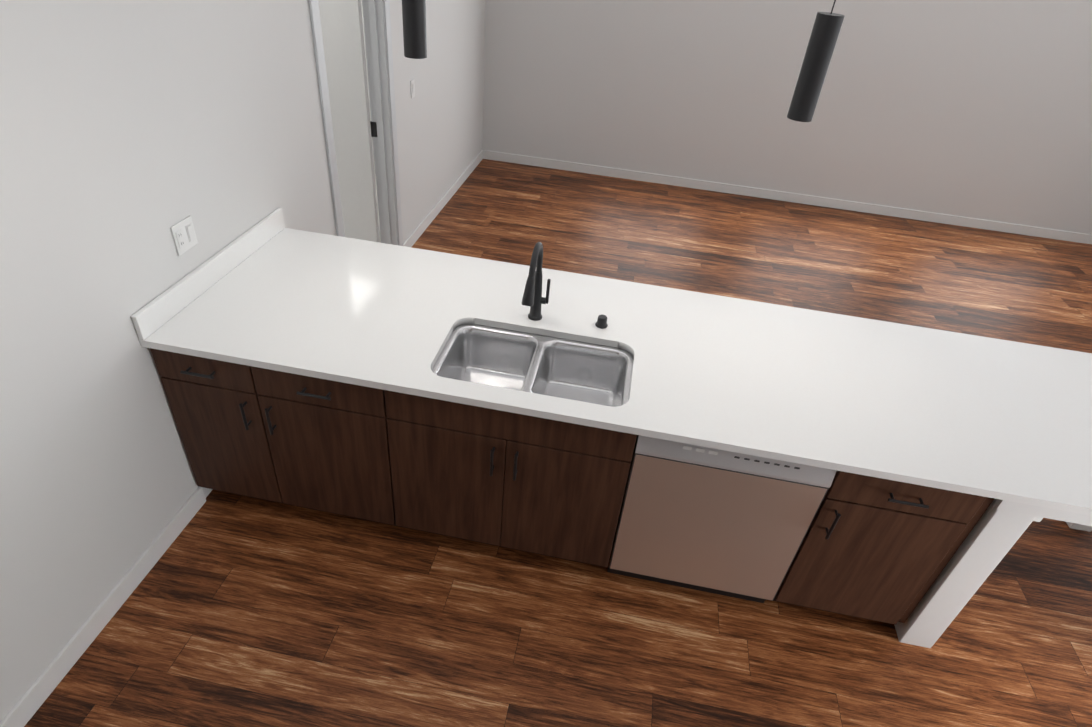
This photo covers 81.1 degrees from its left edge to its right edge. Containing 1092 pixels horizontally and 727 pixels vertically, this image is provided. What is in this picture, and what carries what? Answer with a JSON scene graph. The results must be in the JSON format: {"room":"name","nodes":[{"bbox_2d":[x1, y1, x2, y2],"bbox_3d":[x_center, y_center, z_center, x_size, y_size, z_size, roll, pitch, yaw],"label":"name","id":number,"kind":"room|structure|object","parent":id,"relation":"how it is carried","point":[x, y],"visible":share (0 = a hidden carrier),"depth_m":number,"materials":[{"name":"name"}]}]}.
{"room":"kitchen","nodes":[
{"label":"kitchen","id":0,"kind":"room"},
{"bbox_2d":[0,0,485,722],"bbox_3d":[-1.249,-1.336,3.323,0.120,2.720,7.210,10,36,5],"label":"wall","id":1,"kind":"structure","parent":0,"point":[132,132],"depth_m":2.23,"materials":[{"name":"white paint"}]},
{"bbox_2d":[170,216,197,255],"bbox_3d":[-1.403,-0.496,2.483,0.011,0.120,0.120,10,36,5],"label":"outlet","id":2,"kind":"object","parent":1,"relation":"attached to","point":[184,235],"visible":1,"depth_m":2.48,"materials":[{"name":"white plastic"}]},
{"bbox_2d":[0,150,482,726],"bbox_3d":[-1.236,-0.443,4.334,0.014,0.095,6.400,10,36,5],"label":"baseboard","id":3,"kind":"structure","parent":1,"relation":"attached to","point":[42,688],"depth_m":2.43,"materials":[{"name":"white paint"}]},
{"bbox_2d":[318,0,379,242],"bbox_3d":[-1.563,-1.704,4.371,0.880,2.012,0.048,14,37,12],"label":"door leaf","id":4,"kind":"structure","parent":1,"relation":"in","point":[343,39],"depth_m":4.27,"materials":[{"name":"white paint"}]},
{"bbox_2d":[308,0,402,245],"bbox_3d":[-1.173,-1.401,3.939,0.140,2.112,1.004,10,36,5],"label":"door frame","id":5,"kind":"structure","parent":1,"relation":"attached to","point":[377,30],"depth_m":4.10,"materials":[{"name":"paint"}]},
{"bbox_2d":[410,79,414,98],"bbox_3d":[-0.954,-1.972,4.582,0.011,0.120,0.072,10,36,5],"label":"switch plate","id":6,"kind":"object","parent":1,"relation":"attached to","point":[412,82],"visible":1,"depth_m":4.57,"materials":[{"name":"white plastic"}]},
{"bbox_2d":[361,0,375,174],"bbox_3d":[-1.953,-3.047,5.566,2.250,2.720,0.100,10,36,5],"label":"wall","id":7,"kind":"structure","parent":0,"point":[367,80],"depth_m":5.75,"materials":[{"name":"white paint"}]},
{"bbox_2d":[24,159,1091,726],"bbox_3d":[0.905,0.183,3.937,9.500,0.101,7.210,10,36,5],"label":"floor","id":8,"kind":"structure","parent":0,"point":[240,611],"depth_m":2.62,"materials":[{"name":"brown wood"}]},
{"bbox_2d":[150,348,294,505],"bbox_3d":[-1.276,0.153,2.846,0.399,0.880,0.639,10,36,5],"label":"base cabinet","id":9,"kind":"object","parent":8,"relation":"on","point":[216,410],"visible":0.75,"depth_m":2.56,"materials":[{"name":"brown wood"}]},
{"bbox_2d":[251,366,400,526],"bbox_3d":[-0.826,0.230,2.803,0.512,0.880,0.639,10,36,5],"label":"base cabinet","id":10,"kind":"object","parent":8,"relation":"on","point":[328,440],"visible":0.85,"depth_m":2.52,"materials":[{"name":"brown wood"}]},
{"bbox_2d":[384,390,636,567],"bbox_3d":[-0.119,0.350,2.736,0.922,0.880,0.639,10,36,5],"label":"base cabinet","id":11,"kind":"object","parent":8,"relation":"on","point":[533,484],"visible":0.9,"depth_m":2.45,"materials":[{"name":"brown wood"}]},
{"bbox_2d":[131,208,1091,515],"bbox_3d":[0.686,-0.056,2.536,4.248,0.132,1.035,10,36,5],"label":"countertop","id":12,"kind":"structure","parent":11,"relation":"on","point":[995,418],"depth_m":2.50,"materials":[{"name":"white stone"}]},
{"bbox_2d":[432,324,632,406],"bbox_3d":[-0.049,0.095,2.530,0.772,0.222,0.456,10,36,5],"label":"sink","id":13,"kind":"object","parent":12,"relation":"in","point":[546,365],"visible":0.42,"depth_m":2.65,"materials":[{"name":"silver metal"}]},
{"bbox_2d":[521,242,550,320],"bbox_3d":[-0.040,-0.283,2.487,0.080,0.375,0.275,10,36,5],"label":"faucet","id":14,"kind":"object","parent":12,"relation":"on","point":[533,299],"visible":1,"depth_m":2.52,"materials":[{"name":"black metal"}]},
{"bbox_2d":[595,315,607,328],"bbox_3d":[0.234,-0.177,2.662,0.052,0.042,0.052,10,36,5],"label":"button","id":15,"kind":"object","parent":12,"relation":"on","point":[601,322],"visible":1,"depth_m":2.65,"materials":[{"name":"black metal"}]},
{"bbox_2d":[607,435,836,602],"bbox_3d":[0.672,0.477,2.674,0.675,0.876,0.596,10,36,5],"label":"dishwasher","id":16,"kind":"object","parent":8,"relation":"on","point":[718,521],"visible":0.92,"depth_m":2.39,"materials":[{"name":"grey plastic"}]},
{"bbox_2d":[773,471,993,624],"bbox_3d":[1.261,0.584,2.606,0.516,0.880,0.639,10,36,5],"label":"base cabinet","id":17,"kind":"object","parent":8,"relation":"on","point":[877,549],"visible":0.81,"depth_m":2.32,"materials":[{"name":"brown wood"}]},
{"bbox_2d":[894,499,1091,647],"bbox_3d":[2.130,0.605,2.695,1.163,0.882,0.984,10,36,5],"label":"support post","id":18,"kind":"object","parent":8,"relation":"on","point":[994,535],"visible":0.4,"depth_m":2.31,"materials":[{"name":"white paint"}]},
{"bbox_2d":[482,0,1091,234],"bbox_3d":[2.860,-2.769,5.848,7.000,2.720,0.100,10,36,5],"label":"wall","id":19,"kind":"structure","parent":0,"point":[979,109],"depth_m":6.08,"materials":[{"name":"white paint"}]},
{"bbox_2d":[483,150,1091,243],"bbox_3d":[2.695,-1.688,6.579,6.900,0.095,0.013,10,36,5],"label":"baseboard","id":20,"kind":"structure","parent":19,"relation":"attached to","point":[816,200],"depth_m":6.57,"materials":[{"name":"white paint"}]},
{"bbox_3d":[1.133,-2.085,2.279,9.500,0.100,7.210,10,36,5],"label":"ceiling","id":21,"kind":"structure","parent":0,"visible":0},
{"bbox_2d":[402,0,426,58],"bbox_3d":[-0.438,-1.472,2.062,0.124,0.883,0.124,10,36,5],"label":"pendant light","id":22,"kind":"object","parent":21,"relation":"hanging from","point":[414,28],"visible":1,"depth_m":2.24,"materials":[{"name":"black metal"}]},
{"bbox_2d":[787,0,844,121],"bbox_3d":[0.895,-1.197,1.896,0.124,0.913,0.124,10,36,5],"label":"pendant light","id":23,"kind":"object","parent":21,"relation":"hanging from","point":[825,32],"visible":1,"depth_m":2.04,"materials":[{"name":"black metal"}]}
]}

